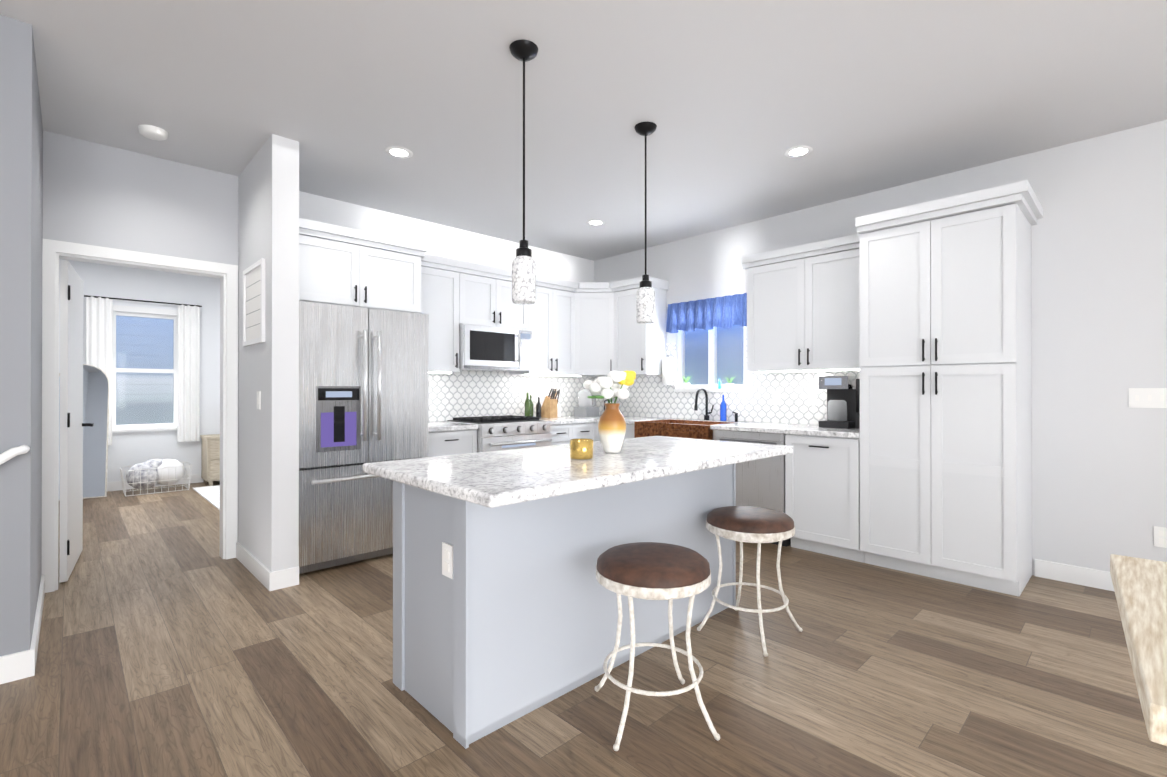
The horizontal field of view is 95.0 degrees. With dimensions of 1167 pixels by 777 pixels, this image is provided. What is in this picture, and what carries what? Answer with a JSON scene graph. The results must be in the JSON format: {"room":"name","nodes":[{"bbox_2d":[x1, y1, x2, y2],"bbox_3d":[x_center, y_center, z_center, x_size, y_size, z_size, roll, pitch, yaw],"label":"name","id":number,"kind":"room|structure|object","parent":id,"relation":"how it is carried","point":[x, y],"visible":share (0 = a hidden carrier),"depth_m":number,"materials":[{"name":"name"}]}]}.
{"room":"kitchen","nodes":[
{"label":"kitchen","id":0,"kind":"room"},
{"bbox_2d":[0,14,42,655],"bbox_3d":[-2.829,-0.164,2.687,0.120,2.760,1.278,0,0,-44],"label":"wall","id":1,"kind":"structure","parent":0,"point":[21,186],"depth_m":2.25,"materials":[{"name":"grey paint"}]},
{"bbox_2d":[0,445,29,464],"bbox_3d":[-2.412,0.332,2.152,0.253,0.191,0.068,0,0,-44],"label":"handrail","id":2,"kind":"object","parent":1,"relation":"attached to","point":[9,454],"visible":0.96,"depth_m":2.19,"materials":[{"name":"white wood"}]},
{"bbox_2d":[24,575,44,677],"bbox_3d":[-2.775,1.161,2.724,0.014,0.110,1.291,0,0,-44],"label":"baseboard","id":3,"kind":"structure","parent":1,"relation":"attached to","point":[30,656],"depth_m":2.39,"materials":[{"name":"white wood"}]},
{"bbox_2d":[59,259,219,481],"bbox_3d":[-5.558,-0.152,6.584,3.330,2.760,0.120,0,0,-44],"label":"wall","id":4,"kind":"structure","parent":0,"point":[132,449],"depth_m":6.74,"materials":[{"name":"white paint"}]},
{"bbox_2d":[84,295,201,445],"bbox_3d":[-5.378,-0.201,6.577,1.120,1.759,0.035,0,0,-44],"label":"curtain","id":5,"kind":"object","parent":4,"relation":"hanging from","point":[99,331],"visible":0.81,"depth_m":6.81,"materials":[{"name":"white fabric"}]},
{"bbox_2d":[112,305,177,431],"bbox_3d":[-5.437,-0.222,6.645,0.830,1.560,0.140,0,0,-44],"label":"window","id":6,"kind":"structure","parent":4,"relation":"in","point":[141,311],"depth_m":6.66,"materials":[{"name":"white"}]},
{"bbox_2d":[107,474,219,491],"bbox_3d":[-5.523,1.173,6.521,3.320,0.110,0.014,0,0,-44],"label":"baseboard","id":7,"kind":"structure","parent":4,"relation":"attached to","point":[196,478],"depth_m":6.53,"materials":[{"name":"white wood"}]},
{"bbox_2d":[238,134,298,571],"bbox_3d":[-2.142,-0.161,3.611,0.150,2.760,0.898,0,0,-44],"label":"wall","id":8,"kind":"structure","parent":0,"point":[268,431],"depth_m":3.32,"materials":[{"name":"white paint"}]},
{"bbox_2d":[243,258,264,346],"bbox_3d":[-2.173,-0.551,3.521,0.020,0.520,0.510,0,0,-44],"label":"picture frame","id":9,"kind":"object","parent":8,"relation":"attached to","point":[253,303],"visible":1,"depth_m":3.51,"materials":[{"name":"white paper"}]},
{"bbox_2d":[236,542,275,590],"bbox_3d":[-2.196,1.164,3.544,0.014,0.110,0.911,0,0,-44],"label":"baseboard","id":10,"kind":"structure","parent":8,"relation":"attached to","point":[261,572],"depth_m":3.43,"materials":[{"name":"white wood"}]},
{"bbox_2d":[257,391,260,408],"bbox_3d":[-2.092,0.076,3.443,0.010,0.115,0.070,0,0,-44],"label":"light switch","id":11,"kind":"object","parent":8,"relation":"attached to","point":[258,392],"depth_m":3.43,"materials":[{"name":"white plastic"}]},
{"bbox_2d":[43,130,593,558],"bbox_3d":[-3.476,-0.163,3.037,10.120,2.760,0.120,0,0,-44],"label":"wall","id":12,"kind":"structure","parent":0,"point":[98,194],"depth_m":3.63,"materials":[{"name":"grey paint"}]},
{"bbox_2d":[59,260,93,582],"bbox_3d":[-3.483,0.204,3.689,0.175,2.010,0.852,0,0,-44],"label":"bedroom door","id":13,"kind":"structure","parent":12,"relation":"in","point":[72,424],"depth_m":3.47,"materials":[{"name":"white wood"}]},
{"bbox_2d":[41,239,237,592],"bbox_3d":[-2.906,0.164,3.572,0.995,2.110,0.138,0,0,-44],"label":"door frame","id":14,"kind":"structure","parent":12,"relation":"attached to","point":[54,252],"depth_m":3.43,"materials":[{"name":"white wood"}]},
{"bbox_2d":[0,481,1166,776],"bbox_3d":[-1.396,1.236,0.996,10.300,0.050,14.300,0,0,-44],"label":"floor","id":15,"kind":"structure","parent":0,"point":[172,643],"depth_m":2.19,"materials":[{"name":"brown wood"}]},
{"bbox_2d":[59,364,109,500],"bbox_3d":[-5.643,0.472,6.012,0.460,1.504,0.258,0,0,-34],"label":"arched floor mirror","id":16,"kind":"object","parent":15,"relation":"on","point":[96,391],"visible":0.56,"depth_m":6.07,"materials":[{"name":"grey mirror"}]},
{"bbox_2d":[120,458,192,495],"bbox_3d":[-5.092,1.028,6.376,0.646,0.383,0.447,0,0,-44],"label":"laundry basket","id":17,"kind":"object","parent":15,"relation":"on","point":[150,474],"visible":1,"depth_m":6.30,"materials":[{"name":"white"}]},
{"bbox_2d":[193,485,219,509],"bbox_3d":[-3.696,1.220,6.135,1.000,0.012,2.200,0,0,-44],"label":"bedroom rug","id":18,"kind":"object","parent":15,"relation":"on","point":[211,494],"visible":0.21,"depth_m":6.19,"materials":[{"name":"white fabric"}]},
{"bbox_2d":[200,434,219,485],"bbox_3d":[-4.670,0.759,7.020,0.530,0.940,0.447,0,0,-44],"label":"nightstand","id":19,"kind":"object","parent":15,"relation":"on","point":[210,465],"visible":0.21,"depth_m":6.75,"materials":[{"name":"brown wood"}]},
{"bbox_2d":[299,301,428,573],"bbox_3d":[-1.744,0.330,3.990,0.910,1.780,0.843,0,0,-44],"label":"fridge","id":20,"kind":"object","parent":15,"relation":"on","point":[363,385],"visible":0.73,"depth_m":3.66,"materials":[{"name":"silver metal"}]},
{"bbox_2d":[363,436,792,748],"bbox_3d":[0.105,0.758,2.474,1.890,0.915,0.910,0,0,-44],"label":"kitchen island","id":21,"kind":"object","parent":15,"relation":"on","point":[505,609],"visible":1,"depth_m":2.07,"materials":[{"name":"grey paint"}]},
{"bbox_2d":[570,439,592,459],"bbox_3d":[-0.008,0.259,2.297,0.100,0.080,0.100,0,0,-44],"label":"candle jar","id":22,"kind":"object","parent":21,"relation":"on","point":[581,449],"visible":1,"depth_m":2.25,"materials":[{"name":"gold glass"}]},
{"bbox_2d":[583,370,635,452],"bbox_3d":[0.116,0.107,2.511,0.249,0.386,0.237,0,0,-44],"label":"vase","id":23,"kind":"object","parent":21,"relation":"on","point":[612,422],"visible":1,"depth_m":2.46,"materials":[{"name":"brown ceramic"}]},
{"bbox_2d":[595,542,719,750],"bbox_3d":[0.258,0.914,1.996,0.518,0.600,0.517,0,0,-44],"label":"stool","id":24,"kind":"object","parent":15,"relation":"on","point":[654,571],"visible":1,"depth_m":1.88,"materials":[{"name":"brown leather"}]},
{"bbox_2d":[299,180,1042,595],"bbox_3d":[0.289,0.029,3.723,3.503,2.379,4.104,0,0,-44],"label":"kitchen cabinets","id":25,"kind":"object","parent":15,"relation":"on","point":[915,318],"depth_m":3.82,"materials":[{"name":"white wood"}]},
{"bbox_2d":[459,324,531,371],"bbox_3d":[-0.899,-0.375,5.118,0.772,0.397,0.443,0,0,-44],"label":"microwave","id":26,"kind":"object","parent":25,"relation":"in","point":[482,347],"depth_m":4.97,"materials":[{"name":"silver metal"}]},
{"bbox_2d":[525,392,540,417],"bbox_3d":[-0.538,0.174,5.568,0.190,0.270,0.118,0,0,-44],"label":"oil bottles","id":27,"kind":"object","parent":25,"relation":"on","point":[528,407],"visible":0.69,"depth_m":5.57,"materials":[{"name":"green glass"}]},
{"bbox_2d":[541,389,560,417],"bbox_3d":[-0.349,0.155,5.671,0.100,0.309,0.191,0,0,-44],"label":"knife block","id":28,"kind":"object","parent":25,"relation":"on","point":[551,407],"visible":0.98,"depth_m":5.59,"materials":[{"name":"brown wood"}]},
{"bbox_2d":[574,388,617,416],"bbox_3d":[0.157,0.145,5.919,0.395,0.330,0.355,0,0,-44],"label":"appliance","id":29,"kind":"object","parent":25,"relation":"on","point":[586,410],"visible":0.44,"depth_m":5.84,"materials":[{"name":"grey"}]},
{"bbox_2d":[428,415,859,437],"bbox_3d":[0.320,0.325,4.380,2.548,0.038,3.194,0,0,-44],"label":"countertop","id":30,"kind":"structure","parent":25,"relation":"on","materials":[{"name":"white stone"}]},
{"bbox_2d":[694,388,737,421],"bbox_3d":[1.241,0.150,5.024,0.223,0.316,0.360,0,0,-44],"label":"faucet","id":31,"kind":"object","parent":25,"relation":"on","point":[706,417],"depth_m":5.14,"materials":[{"name":"black metal"}]},
{"bbox_2d":[720,395,726,420],"bbox_3d":[1.325,0.182,5.068,0.060,0.250,0.060,0,0,-44],"label":"bottle","id":32,"kind":"object","parent":25,"relation":"on","point":[723,411],"visible":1,"depth_m":5.05,"materials":[{"name":"blue glass"}]},
{"bbox_2d":[714,430,790,546],"bbox_3d":[1.515,0.784,4.479,0.673,0.874,0.620,0,0,-44],"label":"dishwasher","id":33,"kind":"object","parent":25,"relation":"in","point":[763,483],"depth_m":4.19,"materials":[{"name":"silver metal"}]},
{"bbox_2d":[819,376,859,428],"bbox_3d":[2.066,0.105,4.144,0.270,0.400,0.380,0,0,-44],"label":"coffee maker","id":34,"kind":"object","parent":25,"relation":"on","point":[843,402],"visible":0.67,"depth_m":4.15,"materials":[{"name":"grey plastic"}]},
{"bbox_2d":[697,506,802,656],"bbox_3d":[0.831,0.916,2.678,0.426,0.600,0.426,0,0,-44],"label":"stool","id":35,"kind":"object","parent":15,"relation":"on","point":[750,524],"visible":1,"depth_m":2.56,"materials":[{"name":"white metal"}]},
{"bbox_2d":[1110,554,1166,745],"bbox_3d":[1.800,0.827,0.482,1.850,0.765,0.935,0,0,42],"label":"table","id":36,"kind":"object","parent":15,"relation":"on","point":[1140,586],"visible":1,"depth_m":1.01,"materials":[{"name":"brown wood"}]},
{"bbox_2d":[0,0,1166,260],"bbox_3d":[-1.396,-1.574,1.005,10.300,0.050,14.300,0,0,-44],"label":"ceiling","id":37,"kind":"structure","parent":0,"point":[732,100],"depth_m":2.81,"materials":[{"name":"white paint"}]},
{"bbox_2d":[138,124,167,140],"bbox_3d":[-2.568,-1.522,3.193,0.140,0.040,0.140,0,0,-44],"label":"smoke detector","id":38,"kind":"object","parent":37,"relation":"attached to","point":[153,132],"visible":1,"depth_m":3.16,"materials":[{"name":"white plastic"}]},
{"bbox_2d":[385,146,412,158],"bbox_3d":[-1.204,-1.539,3.490,0.174,0.004,0.174,0,0,37],"label":"recessed light","id":39,"kind":"object","parent":37,"relation":"in","point":[392,151],"depth_m":3.48,"materials":[{"name":"white"}]},
{"bbox_2d":[509,39,537,303],"bbox_3d":[-0.271,-0.967,2.430,0.132,1.154,0.132,0,0,-44],"label":"pendant light","id":40,"kind":"object","parent":37,"relation":"hanging from","point":[523,261],"visible":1,"depth_m":2.40,"materials":[{"name":"black metal"}]},
{"bbox_2d":[586,219,604,225],"bbox_3d":[0.113,-1.535,4.949,0.174,0.004,0.174,0,0,37],"label":"recessed light","id":41,"kind":"object","parent":37,"relation":"in","point":[600,222],"depth_m":4.94,"materials":[{"name":"white"}]},
{"bbox_2d":[634,122,656,323],"bbox_3d":[0.366,-0.965,3.153,0.132,1.154,0.132,0,0,-44],"label":"pendant light","id":42,"kind":"object","parent":37,"relation":"hanging from","point":[645,303],"visible":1,"depth_m":3.12,"materials":[{"name":"black metal"}]},
{"bbox_2d":[784,146,812,157],"bbox_3d":[1.398,-1.539,3.480,0.174,0.004,0.174,0,0,37],"label":"recessed light","id":43,"kind":"object","parent":37,"relation":"in","point":[792,152],"depth_m":3.47,"materials":[{"name":"white"}]},
{"bbox_2d":[594,120,1166,575],"bbox_3d":[3.635,-0.163,2.851,0.120,2.760,10.000,0,0,-44],"label":"wall","id":44,"kind":"structure","parent":0,"point":[1098,348],"depth_m":3.33,"materials":[{"name":"white paint"}]},
{"bbox_2d":[662,355,672,386],"bbox_3d":[0.871,-0.182,5.542,0.121,0.335,0.110,0,0,-44],"label":"paper towel holder","id":45,"kind":"object","parent":44,"relation":"attached to","point":[667,371],"visible":0.96,"depth_m":5.49,"materials":[{"name":"white paper"}]},
{"bbox_2d":[674,325,745,391],"bbox_3d":[1.255,-0.411,5.280,0.130,0.890,0.800,0,0,-44],"label":"window","id":46,"kind":"structure","parent":44,"relation":"in","point":[712,384],"depth_m":5.29,"materials":[{"name":"white"}]},
{"bbox_2d":[666,293,746,332],"bbox_3d":[1.185,-0.720,5.214,0.099,0.312,0.980,0,0,-44],"label":"window valance","id":47,"kind":"object","parent":46,"relation":"attached to","point":[728,311],"visible":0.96,"depth_m":5.18,"materials":[{"name":"fabric"}]},
{"bbox_2d":[680,376,735,388],"bbox_3d":[1.219,-0.062,5.272,0.121,0.131,0.606,0,0,-44],"label":"potted plant","id":48,"kind":"object","parent":46,"relation":"on","point":[729,384],"visible":0.98,"depth_m":5.16,"materials":[{"name":"white"}]},
{"bbox_2d":[1035,559,1114,591],"bbox_3d":[4.951,1.157,1.379,0.013,0.110,5.820,0,0,-44],"label":"baseboard","id":49,"kind":"structure","parent":44,"relation":"attached to","point":[1089,577],"depth_m":3.34,"materials":[{"name":"white wood"}]},
{"bbox_2d":[1129,388,1166,407],"bbox_3d":[3.294,0.055,3.112,0.010,0.115,0.170,0,0,-44],"label":"light switch","id":50,"kind":"object","parent":44,"relation":"attached to","point":[1147,397],"depth_m":3.12,"materials":[{"name":"white plastic"}]},
{"bbox_2d":[1154,526,1166,547],"bbox_3d":[3.328,0.855,3.073,0.010,0.115,0.070,0,0,-44],"label":"outlet","id":51,"kind":"object","parent":44,"relation":"attached to","point":[1160,533],"depth_m":3.08,"materials":[{"name":"white plastic"}]},
{"label":"outside","id":52,"kind":"structure","parent":0,"visible":0},
{"bbox_2d":[116,316,172,424],"bbox_3d":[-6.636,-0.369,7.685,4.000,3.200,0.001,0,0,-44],"label":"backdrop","id":53,"kind":"structure","parent":52,"point":[128,406],"depth_m":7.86,"materials":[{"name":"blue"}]}
]}

